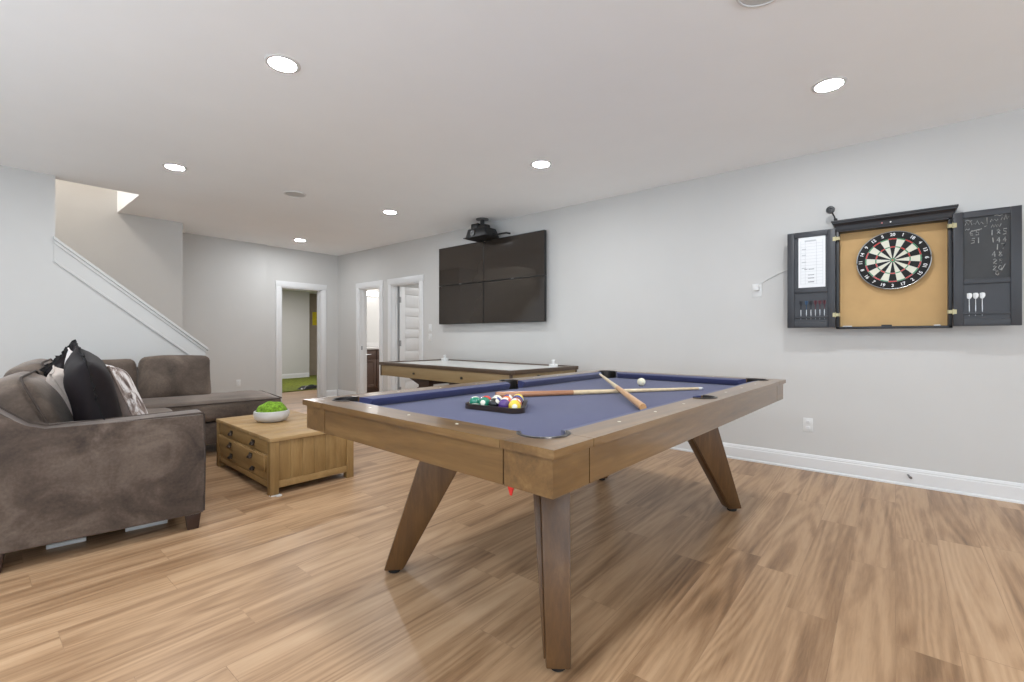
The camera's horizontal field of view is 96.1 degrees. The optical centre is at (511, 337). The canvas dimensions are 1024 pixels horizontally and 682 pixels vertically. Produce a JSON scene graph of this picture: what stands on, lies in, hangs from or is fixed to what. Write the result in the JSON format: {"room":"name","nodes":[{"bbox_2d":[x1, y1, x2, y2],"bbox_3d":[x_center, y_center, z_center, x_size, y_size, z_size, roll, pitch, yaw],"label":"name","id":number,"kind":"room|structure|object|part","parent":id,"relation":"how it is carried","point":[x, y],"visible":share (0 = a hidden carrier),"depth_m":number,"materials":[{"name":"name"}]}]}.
{"room":"game room","nodes":[
{"label":"game room","id":0,"kind":"room"},
{"bbox_2d":[0,165,186,377],"bbox_3d":[-5.344,-0.220,3.600,0.120,2.740,5.088,0,0,40],"label":"wall","id":1,"kind":"structure","parent":0,"point":[44,307],"depth_m":4.46,"materials":[{"name":"paint"}]},
{"bbox_2d":[53,236,208,355],"bbox_3d":[-4.124,-0.321,5.060,0.185,1.348,1.323,0,0,40],"label":"trim","id":2,"kind":"structure","parent":1,"relation":"attached to","point":[65,256],"depth_m":4.92,"materials":[{"name":"paint"}]},
{"bbox_2d":[55,179,182,328],"bbox_3d":[-6.571,-1.200,4.682,0.890,4.700,5.180,0,0,40],"label":"wall","id":3,"kind":"structure","parent":0,"point":[144,255],"depth_m":5.91,"materials":[{"name":"paint"}]},
{"bbox_2d":[183,233,337,394],"bbox_3d":[-4.305,-0.220,7.948,0.190,2.740,2.740,0,0,40],"label":"wall","id":4,"kind":"structure","parent":0,"point":[229,288],"depth_m":7.62,"materials":[{"name":"paint"}]},
{"bbox_2d":[236,379,240,386],"bbox_3d":[-4.497,0.750,7.561,0.010,0.116,0.072,0,0,40],"label":"wall outlet","id":5,"kind":"object","parent":4,"relation":"attached to","point":[238,382],"visible":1,"depth_m":7.56,"materials":[{"name":"white plastic"}]},
{"bbox_2d":[275,280,326,401],"bbox_3d":[-3.901,0.075,8.471,0.176,2.150,0.948,0,0,40],"label":"door frame","id":6,"kind":"structure","parent":4,"relation":"in","point":[321,289],"depth_m":8.69,"materials":[{"name":"paint"}]},
{"bbox_2d":[326,390,336,396],"bbox_3d":[-3.815,1.081,8.444,0.027,0.138,1.290,0,0,40],"label":"baseboard","id":7,"kind":"structure","parent":4,"relation":"attached to","point":[329,393],"depth_m":8.85,"materials":[{"name":"paint"}]},
{"bbox_2d":[282,290,308,373],"bbox_3d":[-6.965,-0.100,12.027,0.100,2.500,3.360,0,0,40],"label":"wall","id":8,"kind":"structure","parent":0,"point":[295,304],"depth_m":12.98,"materials":[{"name":"paint"}]},
{"bbox_2d":[282,373,308,378],"bbox_3d":[-6.920,1.081,11.982,0.027,0.138,3.350,0,0,40],"label":"baseboard","id":9,"kind":"structure","parent":8,"relation":"attached to","point":[294,375],"depth_m":12.96,"materials":[{"name":"paint"}]},
{"bbox_2d":[282,289,316,293],"bbox_3d":[-5.060,-1.370,11.181,5.110,0.100,4.700,0,0,40],"label":"ceiling","id":10,"kind":"structure","parent":0,"point":[310,292],"depth_m":13.20,"materials":[{"name":"paint"}]},
{"bbox_2d":[309,293,316,374],"bbox_3d":[-5.877,-0.100,14.114,0.100,2.500,1.240,0,0,40],"label":"wall","id":11,"kind":"structure","parent":0,"point":[312,297],"depth_m":13.87,"materials":[{"name":"beige paint"}]},
{"bbox_2d":[312,312,316,324],"bbox_3d":[-5.907,-0.570,13.995,0.003,0.400,0.340,0,0,40],"label":"sign","id":12,"kind":"object","parent":11,"relation":"attached to","point":[314,314],"visible":0.36,"depth_m":13.91,"materials":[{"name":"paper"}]},
{"bbox_2d":[367,289,378,341],"bbox_3d":[-1.261,-0.150,9.030,4.700,2.600,2.540,0,0,40],"label":"wall","id":13,"kind":"structure","parent":0,"point":[372,302],"depth_m":10.33,"materials":[{"name":"paint"}]},
{"bbox_2d":[367,291,377,296],"bbox_3d":[-3.276,-0.970,10.046,0.100,0.100,0.800,0,0,40],"label":"wall lamp","id":14,"kind":"object","parent":13,"relation":"attached to","point":[375,294],"visible":0.44,"depth_m":10.19,"materials":[{"name":"metal"}]},
{"bbox_2d":[367,342,378,346],"bbox_3d":[-3.170,0.163,10.231,0.020,0.105,1.340,0,0,40],"label":"backsplash","id":15,"kind":"structure","parent":13,"relation":"attached to","point":[369,344],"depth_m":10.29,"materials":[{"name":"white tile"}]},
{"bbox_2d":[400,284,418,287],"bbox_3d":[-1.269,-0.150,9.037,0.120,2.600,2.540,0,0,40],"label":"wall partition","id":16,"kind":"structure","parent":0,"point":[416,285],"depth_m":8.32,"materials":[{"name":"paint"}]},
{"bbox_2d":[0,0,1023,255],"bbox_3d":[-0.220,-1.740,1.134,15.190,0.300,8.260,0,0,40],"label":"ceiling","id":17,"kind":"structure","parent":0,"point":[437,114],"depth_m":3.04,"materials":[{"name":"paint"}]},
{"bbox_2d":[162,163,187,170],"bbox_3d":[-3.143,-1.587,4.290,0.192,0.006,0.192,0,0,40],"label":"recessed light","id":18,"kind":"object","parent":17,"relation":"in","point":[171,166],"visible":1,"depth_m":4.29,"materials":[{"name":"white"}]},
{"bbox_2d":[264,54,300,73],"bbox_3d":[-1.333,-1.587,2.673,0.192,0.006,0.192,0,0,40],"label":"recessed light","id":19,"kind":"object","parent":17,"relation":"in","point":[278,62],"visible":1,"depth_m":2.66,"materials":[{"name":"white plastic"}]},
{"bbox_2d":[283,191,305,197],"bbox_3d":[-2.405,-1.585,5.097,0.232,0.009,0.232,0,0,40],"label":"ceiling speaker","id":20,"kind":"object","parent":17,"relation":"attached to","point":[296,194],"visible":1,"depth_m":5.10,"materials":[{"name":"white plastic"}]},
{"bbox_2d":[285,192,304,196],"bbox_3d":[-2.405,-1.585,5.097,0.200,0.001,0.200,0,0,40],"label":"grille","id":21,"kind":"object","parent":20,"relation":"attached to","point":[292,194],"depth_m":5.10,"materials":[{"name":"white metal"}]},
{"bbox_2d":[382,210,397,213],"bbox_3d":[-1.545,-1.587,5.828,0.192,0.006,0.192,0,0,40],"label":"recessed light","id":22,"kind":"object","parent":17,"relation":"in","point":[383,211],"visible":1,"depth_m":5.83,"materials":[{"name":"white"}]},
{"bbox_2d":[463,217,510,241],"bbox_3d":[-0.334,-1.459,6.119,0.603,0.262,0.294,0,0,40],"label":"projector","id":23,"kind":"object","parent":17,"relation":"hanging from","point":[478,232],"visible":1,"depth_m":6.11,"materials":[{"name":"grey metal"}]},
{"bbox_2d":[463,234,497,241],"bbox_3d":[-0.413,-1.333,6.182,0.400,0.010,0.290,0,0,40],"label":"tray","id":24,"kind":"object","parent":23,"relation":"on","point":[472,237],"depth_m":6.12,"materials":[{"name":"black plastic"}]},
{"bbox_3d":[-0.398,-1.581,6.176,0.170,0.018,0.170,0,0,40],"label":"ceiling plate","id":25,"kind":"part","parent":23,"relation":"part of","materials":[{"name":"grey metal"}]},
{"bbox_2d":[531,160,551,167],"bbox_3d":[0.266,-1.587,4.217,0.192,0.006,0.192,0,0,40],"label":"recessed light","id":26,"kind":"object","parent":17,"relation":"in","point":[539,163],"visible":1,"depth_m":4.21,"materials":[{"name":"white"}]},
{"bbox_2d":[736,0,775,7],"bbox_3d":[1.146,-1.585,2.097,0.232,0.009,0.232,0,0,40],"label":"ceiling speaker","id":27,"kind":"object","parent":17,"relation":"attached to","point":[744,3],"visible":1,"depth_m":2.18,"materials":[{"name":"white plastic"}]},
{"bbox_2d":[740,0,771,5],"bbox_3d":[1.146,-1.585,2.097,0.200,0.001,0.200,0,0,40],"label":"grille","id":28,"kind":"object","parent":27,"relation":"attached to","point":[742,2],"depth_m":2.18,"materials":[{"name":"white metal"}]},
{"bbox_2d":[811,76,847,92],"bbox_3d":[1.994,-1.587,2.894,0.192,0.006,0.192,0,0,40],"label":"recessed light","id":29,"kind":"object","parent":17,"relation":"in","point":[832,83],"visible":1,"depth_m":2.88,"materials":[{"name":"white"}]},
{"bbox_2d":[0,390,1023,681],"bbox_3d":[-1.242,1.210,3.899,20.300,0.120,11.200,0,0,40],"label":"floor","id":30,"kind":"structure","parent":0,"point":[816,576],"depth_m":2.12,"materials":[{"name":"wood"}]},
{"bbox_2d":[46,536,86,548],"bbox_3d":[-2.531,1.139,2.619,0.160,0.022,0.200,0,0,-42],"label":"box","id":31,"kind":"object","parent":30,"relation":"on","point":[68,542],"visible":0.44,"depth_m":2.54,"materials":[{"name":"plastic"}]},
{"bbox_2d":[0,355,281,572],"bbox_3d":[-2.868,0.654,3.885,2.001,0.992,3.022,0,0,-42],"label":"sectional sofa","id":32,"kind":"object","parent":30,"relation":"on","point":[62,478],"visible":0.78,"depth_m":2.52,"materials":[{"name":"fabric"}]},
{"bbox_3d":[-2.532,1.097,2.244,0.079,0.105,0.079,0,0,-42],"label":"leg","id":33,"kind":"part","parent":32,"relation":"part of","materials":[{"name":"brown wood"}]},
{"bbox_2d":[5,360,51,375],"bbox_3d":[-3.379,0.435,3.337,0.407,0.554,0.828,0,0,-42],"label":"cushion","id":34,"kind":"object","parent":32,"relation":"on","point":[27,367],"depth_m":3.04,"materials":[{"name":"fabric"}]},
{"bbox_2d":[0,372,73,422],"bbox_3d":[-2.837,0.465,2.719,0.396,0.521,0.878,0,0,-42],"label":"cushion","id":35,"kind":"object","parent":32,"relation":"on","point":[28,397],"depth_m":2.46,"materials":[{"name":"fabric"}]},
{"bbox_2d":[46,365,71,411],"bbox_3d":[-2.789,0.415,2.926,0.262,0.466,0.498,0,0,-45],"label":"throw pillow","id":36,"kind":"object","parent":32,"relation":"on","point":[55,377],"visible":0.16,"depth_m":2.73,"materials":[{"name":"white fabric"}]},
{"bbox_2d":[39,339,80,376],"bbox_3d":[-3.095,0.295,3.269,0.216,0.565,0.546,0,0,-26],"label":"throw pillow","id":37,"kind":"object","parent":32,"relation":"on","point":[58,361],"visible":0.12,"depth_m":3.13,"materials":[{"name":"black fabric"}]},
{"bbox_2d":[64,347,72,364],"bbox_3d":[-2.920,0.350,3.130,0.183,0.560,0.576,0,0,-44],"label":"throw pillow","id":38,"kind":"object","parent":32,"relation":"on","point":[69,352],"visible":0.06,"depth_m":3.15,"materials":[{"name":"white fabric"}]},
{"bbox_2d":[63,342,122,420],"bbox_3d":[-2.519,0.365,2.771,0.282,0.671,0.696,0,0,-39],"label":"throw pillow","id":39,"kind":"object","parent":32,"relation":"on","point":[89,387],"visible":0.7,"depth_m":2.58,"materials":[{"name":"grey fabric"}]},
{"bbox_3d":[-2.292,0.674,2.504,1.024,0.762,0.190,0,0,-42],"label":"arm","id":40,"kind":"part","parent":32,"relation":"part of","materials":[{"name":"fabric"}]},
{"bbox_2d":[100,358,136,388],"bbox_3d":[-4.050,0.456,4.488,0.609,0.508,0.341,0,0,-42],"label":"cushion","id":41,"kind":"object","parent":32,"relation":"on","point":[128,366],"depth_m":4.57,"materials":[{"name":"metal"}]},
{"bbox_2d":[105,364,147,415],"bbox_3d":[-2.519,0.410,2.978,0.516,0.487,0.264,0,0,44],"label":"throw pillow","id":42,"kind":"object","parent":32,"relation":"on","point":[131,403],"visible":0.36,"depth_m":2.82,"materials":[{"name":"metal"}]},
{"bbox_2d":[147,407,171,413],"bbox_3d":[-3.212,0.740,3.701,0.859,0.240,0.927,0,0,-42],"label":"seat cushion","id":43,"kind":"object","parent":32,"relation":"on","point":[150,410],"depth_m":4.05,"materials":[{"name":"fabric"}]},
{"bbox_2d":[137,355,210,397],"bbox_3d":[-3.576,0.433,4.881,0.625,0.500,0.343,0,0,-42],"label":"cushion","id":44,"kind":"object","parent":32,"relation":"on","point":[160,376],"depth_m":4.75,"materials":[{"name":"fabric"}]},
{"bbox_3d":[-1.931,1.097,2.780,0.079,0.105,0.079,0,0,-42],"label":"leg","id":45,"kind":"part","parent":32,"relation":"part of","materials":[{"name":"brown wood"}]},
{"bbox_2d":[142,390,280,421],"bbox_3d":[-3.457,0.725,4.607,1.916,0.241,0.926,0,0,-42],"label":"cushion","id":46,"kind":"object","parent":32,"relation":"on","point":[214,406],"depth_m":4.60,"materials":[{"name":"fabric"}]},
{"bbox_2d":[125,520,167,531],"bbox_3d":[-2.273,1.139,2.856,0.200,0.022,0.190,0,0,-42],"label":"box","id":47,"kind":"object","parent":30,"relation":"on","point":[164,521],"visible":0.36,"depth_m":2.78,"materials":[{"name":"plastic"}]},
{"bbox_2d":[216,410,353,496],"bbox_3d":[-1.978,0.940,3.944,1.263,0.420,0.691,0,0,42],"label":"coffee table","id":48,"kind":"object","parent":30,"relation":"on","point":[275,455],"visible":0.88,"depth_m":3.60,"materials":[{"name":"brown wood"}]},
{"bbox_3d":[-2.611,0.954,4.133,0.060,0.392,0.060,0,0,42],"label":"leg","id":49,"kind":"part","parent":48,"relation":"part of","materials":[{"name":"brown wood"}]},
{"bbox_3d":[-2.190,0.923,3.733,1.090,0.122,0.044,0,0,42],"label":"drawer","id":50,"kind":"part","parent":48,"relation":"part of","materials":[{"name":"brown wood"}]},
{"bbox_3d":[-2.184,1.004,3.739,1.090,0.093,0.026,0,0,42],"label":"drawer","id":51,"kind":"part","parent":48,"relation":"part of","materials":[{"name":"brown wood"}]},
{"bbox_3d":[-2.184,0.810,3.739,1.090,0.096,0.026,0,0,42],"label":"drawer","id":52,"kind":"part","parent":48,"relation":"part of","materials":[{"name":"brown wood"}]},
{"bbox_2d":[253,409,289,422],"bbox_3d":[-2.102,0.682,4.023,0.284,0.095,0.284,0,0,40],"label":"bowl","id":53,"kind":"object","parent":48,"relation":"on","point":[269,417],"visible":0.88,"depth_m":3.91,"materials":[{"name":"white ceramic"}]},
{"bbox_2d":[256,401,286,412],"bbox_3d":[-2.102,0.611,4.023,0.244,0.114,0.244,0,0,40],"label":"moss mound","id":54,"kind":"object","parent":53,"relation":"in","point":[269,406],"visible":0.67,"depth_m":3.95,"materials":[{"name":"green plant"}]},
{"bbox_3d":[-1.745,0.954,3.359,0.060,0.392,0.060,0,0,42],"label":"leg","id":55,"kind":"part","parent":48,"relation":"part of","materials":[{"name":"brown wood"}]},
{"bbox_3d":[-1.979,1.075,3.968,1.214,0.050,0.640,0,0,42],"label":"rail","id":56,"kind":"part","parent":48,"relation":"part of","materials":[{"name":"brown wood"}]},
{"bbox_3d":[-1.964,0.904,3.986,1.202,0.292,0.581,0,0,42],"label":"panel","id":57,"kind":"part","parent":48,"relation":"part of","materials":[{"name":"brown wood"}]},
{"bbox_3d":[-1.350,0.954,3.800,0.060,0.392,0.060,0,0,42],"label":"leg","id":58,"kind":"part","parent":48,"relation":"part of","materials":[{"name":"brown wood"}]},
{"bbox_2d":[282,375,316,392],"bbox_3d":[-5.529,1.143,11.578,3.660,0.015,4.490,0,0,40],"label":"mat","id":59,"kind":"object","parent":30,"relation":"on","point":[288,384],"visible":0.14,"depth_m":11.35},
{"bbox_2d":[298,385,316,389],"bbox_3d":[-4.510,1.096,10.213,0.232,0.078,0.454,0,0,28],"label":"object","id":60,"kind":"object","parent":59,"relation":"on","point":[306,387],"visible":0.88,"depth_m":10.12,"materials":[{"name":"black plastic"}]},
{"bbox_2d":[367,342,378,391],"bbox_3d":[-2.939,0.630,10.038,0.623,1.040,1.340,0,0,40],"label":"vanity cabinet","id":61,"kind":"object","parent":30,"relation":"on","point":[372,347],"visible":0.16,"depth_m":9.65,"materials":[{"name":"wood"}]},
{"bbox_3d":[-3.001,0.750,9.537,0.018,0.580,0.410,0,0,40],"label":"door","id":62,"kind":"part","parent":61,"relation":"part of","materials":[{"name":"brown wood"}]},
{"bbox_3d":[-3.000,0.357,9.536,0.021,0.185,0.410,0,0,40],"label":"drawer","id":63,"kind":"part","parent":61,"relation":"part of","materials":[{"name":"brown wood"}]},
{"bbox_3d":[-2.993,0.750,9.530,0.007,0.580,0.410,0,0,40],"label":"door frame","id":64,"kind":"part","parent":61,"relation":"part of","materials":[{"name":"brown wood"}]},
{"bbox_3d":[-2.720,0.750,9.856,0.007,0.580,0.410,0,0,40],"label":"door frame","id":65,"kind":"part","parent":61,"relation":"part of","materials":[{"name":"brown wood"}]},
{"bbox_2d":[379,359,578,387],"bbox_3d":[-0.501,0.735,5.629,2.420,0.830,1.100,0,0,44],"label":"table","id":66,"kind":"object","parent":30,"relation":"on","point":[426,373],"visible":0.54,"depth_m":5.26,"materials":[{"name":"wood"},{"name":"white laminate"}]},
{"bbox_3d":[-1.355,0.340,6.447,0.055,0.040,0.990,0,0,44],"label":"rail","id":67,"kind":"part","parent":66,"relation":"part of","materials":[{"name":"brown wood"}]},
{"bbox_3d":[-1.227,0.816,5.694,0.758,0.641,0.070,0,0,44],"label":"leg","id":68,"kind":"part","parent":66,"relation":"part of","materials":[{"name":"brown wood"}]},
{"bbox_3d":[-0.863,0.340,5.252,2.420,0.040,0.055,0,0,44],"label":"rail","id":69,"kind":"part","parent":66,"relation":"part of","materials":[{"name":"brown wood"}]},
{"bbox_3d":[-0.140,0.340,6.006,2.420,0.040,0.055,0,0,44],"label":"rail","id":70,"kind":"part","parent":66,"relation":"part of","materials":[{"name":"brown wood"}]},
{"bbox_3d":[0.352,0.340,4.810,0.055,0.040,0.990,0,0,44],"label":"rail","id":71,"kind":"part","parent":66,"relation":"part of","materials":[{"name":"brown wood"}]},
{"bbox_2d":[549,359,557,366],"bbox_3d":[0.475,0.292,5.274,0.104,0.080,0.104,0,0,40],"label":"mallet","id":72,"kind":"object","parent":66,"relation":"on","point":[553,364],"visible":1,"depth_m":5.24,"materials":[{"name":"white plastic"}]},
{"bbox_2d":[303,370,785,671],"bbox_3d":[0.455,0.718,2.663,1.460,0.864,2.673,0,0,42],"label":"pool table","id":73,"kind":"object","parent":30,"relation":"on","point":[560,445],"visible":0.97,"depth_m":1.82,"materials":[{"name":"brown wood"}]},
{"bbox_3d":[-0.383,0.770,2.296,0.485,0.716,0.120,0,0,-8],"label":"leg","id":74,"kind":"part","parent":73,"relation":"part of","materials":[{"name":"brown wood"}]},
{"bbox_2d":[359,382,509,405],"bbox_3d":[-0.371,0.315,2.616,0.048,0.047,1.058,0,0,42],"label":"cushion","id":75,"kind":"object","parent":73,"relation":"on","point":[399,398],"depth_m":2.53,"materials":[{"name":"blue fabric"}]},
{"bbox_2d":[353,401,517,430],"bbox_3d":[-0.339,0.315,1.776,1.018,0.047,0.048,0,0,42],"label":"cushion","id":76,"kind":"object","parent":73,"relation":"on","point":[501,428],"depth_m":1.67,"materials":[{"name":"blue fabric"}]},
{"bbox_2d":[469,396,479,403],"bbox_3d":[-0.177,0.311,2.218,0.056,0.057,0.057,0,0,-3],"label":"ball","id":77,"kind":"object","parent":73,"relation":"on","point":[474,400],"visible":0.59,"depth_m":2.20,"materials":[{"name":"green plastic"}]},
{"bbox_2d":[479,397,489,404],"bbox_3d":[-0.130,0.311,2.186,0.057,0.057,0.056,0,0,44],"label":"ball","id":78,"kind":"object","parent":73,"relation":"on","point":[484,400],"visible":0.56,"depth_m":2.16,"materials":[{"name":"green plastic"}]},
{"bbox_2d":[488,398,498,405],"bbox_3d":[-0.083,0.311,2.153,0.056,0.057,0.056,0,0,-22],"label":"ball","id":79,"kind":"object","parent":73,"relation":"on","point":[494,401],"visible":0.56,"depth_m":2.13,"materials":[{"name":"black plastic"}]},
{"bbox_2d":[465,399,527,413],"bbox_3d":[-0.022,0.327,2.225,0.326,0.023,0.305,0,0,40],"label":"ball rack","id":80,"kind":"object","parent":73,"relation":"on","point":[468,405],"visible":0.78,"depth_m":2.10,"materials":[{"name":"black plastic"}]},
{"bbox_2d":[498,399,508,407],"bbox_3d":[-0.035,0.311,2.120,0.057,0.057,0.057,0,0,-21],"label":"ball","id":81,"kind":"object","parent":73,"relation":"on","point":[504,402],"visible":0.57,"depth_m":2.10,"materials":[{"name":"purple plastic"}]},
{"bbox_2d":[508,487,513,495],"bbox_3d":[-0.003,0.436,1.306,0.020,0.024,0.007,0,0,42],"label":"tag","id":82,"kind":"object","parent":73,"relation":"hanging from","point":[510,489],"visible":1,"depth_m":1.30,"materials":[{"name":"red plastic"}]},
{"bbox_2d":[508,400,520,407],"bbox_3d":[0.012,0.311,2.087,0.057,0.057,0.057,0,0,-30],"label":"ball","id":83,"kind":"object","parent":73,"relation":"on","point":[514,403],"visible":0.64,"depth_m":2.07,"materials":[{"name":"yellow plastic"}]},
{"bbox_3d":[0.167,0.770,1.805,0.120,0.716,0.485,0,0,2],"label":"leg","id":84,"kind":"part","parent":73,"relation":"part of","materials":[{"name":"brown wood"}]},
{"bbox_2d":[518,372,601,387],"bbox_3d":[0.410,0.315,3.490,0.048,0.047,1.058,0,0,42],"label":"cushion","id":85,"kind":"object","parent":73,"relation":"on","point":[562,379],"depth_m":3.40,"materials":[{"name":"blue fabric"}]},
{"bbox_2d":[495,387,702,396],"bbox_3d":[0.571,0.325,2.772,1.382,0.036,0.035,0,0,-17],"label":"stick","id":86,"kind":"object","parent":73,"relation":"on","point":[601,391],"visible":0.89,"depth_m":2.71,"materials":[{"name":"brown wood"}]},
{"bbox_2d":[599,374,646,409],"bbox_3d":[0.640,0.302,2.834,0.035,0.036,1.450,0,1,3],"label":"stick","id":87,"kind":"object","parent":73,"relation":"on","point":[639,404],"visible":0.95,"depth_m":2.41,"materials":[{"name":"brown wood"}]},
{"bbox_2d":[561,398,689,434],"bbox_3d":[0.499,0.315,1.837,0.048,0.047,1.058,0,0,42],"label":"cushion","id":88,"kind":"object","parent":73,"relation":"on","point":[563,432],"depth_m":1.69,"materials":[{"name":"blue fabric"}]},
{"bbox_2d":[637,378,645,385],"bbox_3d":[0.905,0.311,3.218,0.057,0.057,0.057,0,0,40],"label":"cue ball","id":89,"kind":"object","parent":73,"relation":"on","point":[641,382],"visible":1,"depth_m":3.20,"materials":[{"name":"white plastic"}]},
{"bbox_2d":[616,372,745,384],"bbox_3d":[1.248,0.315,3.551,1.018,0.047,0.048,0,0,42],"label":"cushion","id":90,"kind":"object","parent":73,"relation":"on","point":[620,375],"depth_m":3.49,"materials":[{"name":"blue fabric"}]},
{"bbox_3d":[1.267,0.770,3.035,0.485,0.716,0.120,0,0,-8],"label":"leg","id":91,"kind":"part","parent":73,"relation":"part of","materials":[{"name":"brown wood"}]},
{"bbox_2d":[693,381,754,397],"bbox_3d":[1.281,0.315,2.711,0.048,0.047,1.058,0,0,42],"label":"cushion","id":92,"kind":"object","parent":73,"relation":"on","point":[701,395],"depth_m":2.54,"materials":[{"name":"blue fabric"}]},
{"bbox_2d":[338,108,1023,482],"bbox_3d":[2.302,-0.220,4.317,14.990,2.740,0.140,0,0,40],"label":"wall","id":93,"kind":"structure","parent":0,"point":[660,279],"depth_m":4.15,"materials":[{"name":"paint"}]},
{"bbox_2d":[356,280,382,393],"bbox_3d":[-2.522,0.075,8.337,0.850,2.150,0.176,0,0,40],"label":"door","id":94,"kind":"structure","parent":93,"relation":"in","point":[361,288],"depth_m":8.49,"materials":[{"name":"paint"}]},
{"bbox_2d":[387,275,423,390],"bbox_3d":[-1.723,0.075,7.671,0.950,2.150,0.176,0,0,40],"label":"door frame","id":95,"kind":"structure","parent":93,"relation":"in","point":[393,284],"depth_m":7.85,"materials":[{"name":"paint"}]},
{"bbox_2d":[398,286,418,389],"bbox_3d":[-1.687,0.130,8.164,0.120,2.016,0.737,0,0,40],"label":"door","id":96,"kind":"structure","parent":95,"relation":"attached to","point":[408,298],"depth_m":8.05,"materials":[{"name":"paint"}]},
{"bbox_2d":[439,282,483,324],"bbox_3d":[-0.715,-0.481,6.673,0.919,0.568,0.099,0,0,40],"label":"screen","id":97,"kind":"object","parent":93,"relation":"attached to","point":[462,303],"visible":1,"depth_m":6.61,"materials":[{"name":"black glass"}]},
{"bbox_2d":[439,241,483,286],"bbox_3d":[-0.715,-1.051,6.672,0.919,0.562,0.100,0,0,40],"label":"screen","id":98,"kind":"object","parent":93,"relation":"attached to","point":[460,264],"visible":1,"depth_m":6.62,"materials":[{"name":"black glass"}]},
{"bbox_2d":[484,276,546,322],"bbox_3d":[0.036,-0.481,6.047,1.031,0.568,0.099,0,0,40],"label":"screen","id":99,"kind":"object","parent":93,"relation":"attached to","point":[518,299],"visible":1,"depth_m":5.96,"materials":[{"name":"black glass"}]},
{"bbox_2d":[484,230,546,281],"bbox_3d":[0.036,-1.051,6.046,1.031,0.562,0.100,0,0,40],"label":"screen","id":100,"kind":"object","parent":93,"relation":"attached to","point":[524,255],"visible":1,"depth_m":5.96,"materials":[{"name":"black glass"}]},
{"bbox_2d":[337,389,1023,503],"bbox_3d":[2.302,1.081,4.208,14.850,0.138,0.027,0,0,40],"label":"baseboard","id":101,"kind":"structure","parent":93,"relation":"attached to","point":[1000,490],"depth_m":3.67,"materials":[{"name":"paint"}]},
{"bbox_2d":[752,284,761,296],"bbox_3d":[2.255,-0.435,4.242,0.080,0.120,0.035,0,0,40],"label":"wall socket","id":102,"kind":"object","parent":93,"relation":"attached to","point":[756,289],"visible":1,"depth_m":4.24,"materials":[{"name":"white plastic"}]},
{"bbox_2d":[803,418,812,431],"bbox_3d":[2.571,0.758,3.995,0.072,0.116,0.010,0,0,40],"label":"wall outlet","id":103,"kind":"object","parent":93,"relation":"attached to","point":[807,422],"visible":1,"depth_m":3.99,"materials":[{"name":"white plastic"}]},
{"bbox_2d":[787,204,1021,328],"bbox_3d":[2.948,-0.511,3.585,1.371,0.883,0.154,0,0,40],"label":"cabinet","id":104,"kind":"object","parent":93,"relation":"attached to","point":[979,251],"visible":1,"depth_m":3.46,"materials":[{"name":"black paint"}]},
{"bbox_2d":[798,235,824,287],"bbox_3d":[2.518,-0.634,3.864,0.191,0.424,0.002,0,0,40],"label":"sheet","id":105,"kind":"object","parent":104,"relation":"attached to","point":[811,250],"visible":1,"depth_m":3.86,"materials":[{"name":"white paper"}]},
{"bbox_3d":[2.515,-0.487,3.871,0.340,0.810,0.028,0,0,40],"label":"door","id":106,"kind":"part","parent":104,"relation":"part of","materials":[{"name":"grey paint"}]},
{"bbox_3d":[2.518,-0.629,3.875,0.242,0.440,0.014,0,0,40],"label":"panel","id":107,"kind":"part","parent":104,"relation":"part of","materials":[{"name":"white paper"}]},
{"bbox_3d":[2.518,-0.254,3.875,0.242,0.253,0.014,0,0,40],"label":"panel","id":108,"kind":"part","parent":104,"relation":"part of","materials":[{"name":"grey paint"}]},
{"bbox_2d":[826,206,837,220],"bbox_3d":[2.644,-1.025,3.805,0.078,0.122,0.048,0,0,40],"label":"lamp","id":109,"kind":"object","parent":104,"relation":"on","point":[830,209],"visible":0.98,"depth_m":3.79,"materials":[{"name":"black plastic"}]},
{"bbox_2d":[856,231,931,289],"bbox_3d":[2.974,-0.602,3.594,0.454,0.454,0.040,0,0,40],"label":"dartboard","id":110,"kind":"object","parent":104,"relation":"attached to","point":[890,260],"visible":1,"depth_m":3.57},
{"bbox_3d":[2.950,-0.910,3.584,0.752,0.085,0.153,0,0,40],"label":"crown moulding","id":111,"kind":"part","parent":104,"relation":"part of","materials":[{"name":"black paint"}]},
{"bbox_2d":[967,293,971,311],"bbox_3d":[3.239,-0.234,3.259,0.023,0.162,0.023,0,0,20],"label":"dart","id":112,"kind":"object","parent":104,"relation":"on","point":[969,295],"visible":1,"depth_m":3.26,"materials":[{"name":"metal"}]},
{"bbox_2d":[973,293,978,315],"bbox_3d":[3.264,-0.234,3.238,0.023,0.162,0.023,0,0,20],"label":"dart","id":113,"kind":"object","parent":104,"relation":"on","point":[975,295],"visible":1,"depth_m":3.24,"materials":[{"name":"metal"}]},
{"bbox_2d":[980,292,984,314],"bbox_3d":[3.289,-0.234,3.217,0.023,0.162,0.023,0,0,20],"label":"dart","id":114,"kind":"object","parent":104,"relation":"on","point":[982,295],"visible":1,"depth_m":3.21,"materials":[{"name":"metal"}]},
{"bbox_3d":[3.312,-0.629,3.213,0.237,0.440,0.014,0,0,40],"label":"panel","id":115,"kind":"part","parent":104,"relation":"part of","materials":[{"name":"black"}]},
{"bbox_3d":[3.312,-0.254,3.213,0.237,0.253,0.014,0,0,40],"label":"panel","id":116,"kind":"part","parent":104,"relation":"part of","materials":[{"name":"grey paint"}]},
{"bbox_3d":[3.309,-0.487,3.209,0.335,0.810,0.028,0,0,40],"label":"door","id":117,"kind":"part","parent":104,"relation":"part of","materials":[{"name":"grey paint"}]}
]}

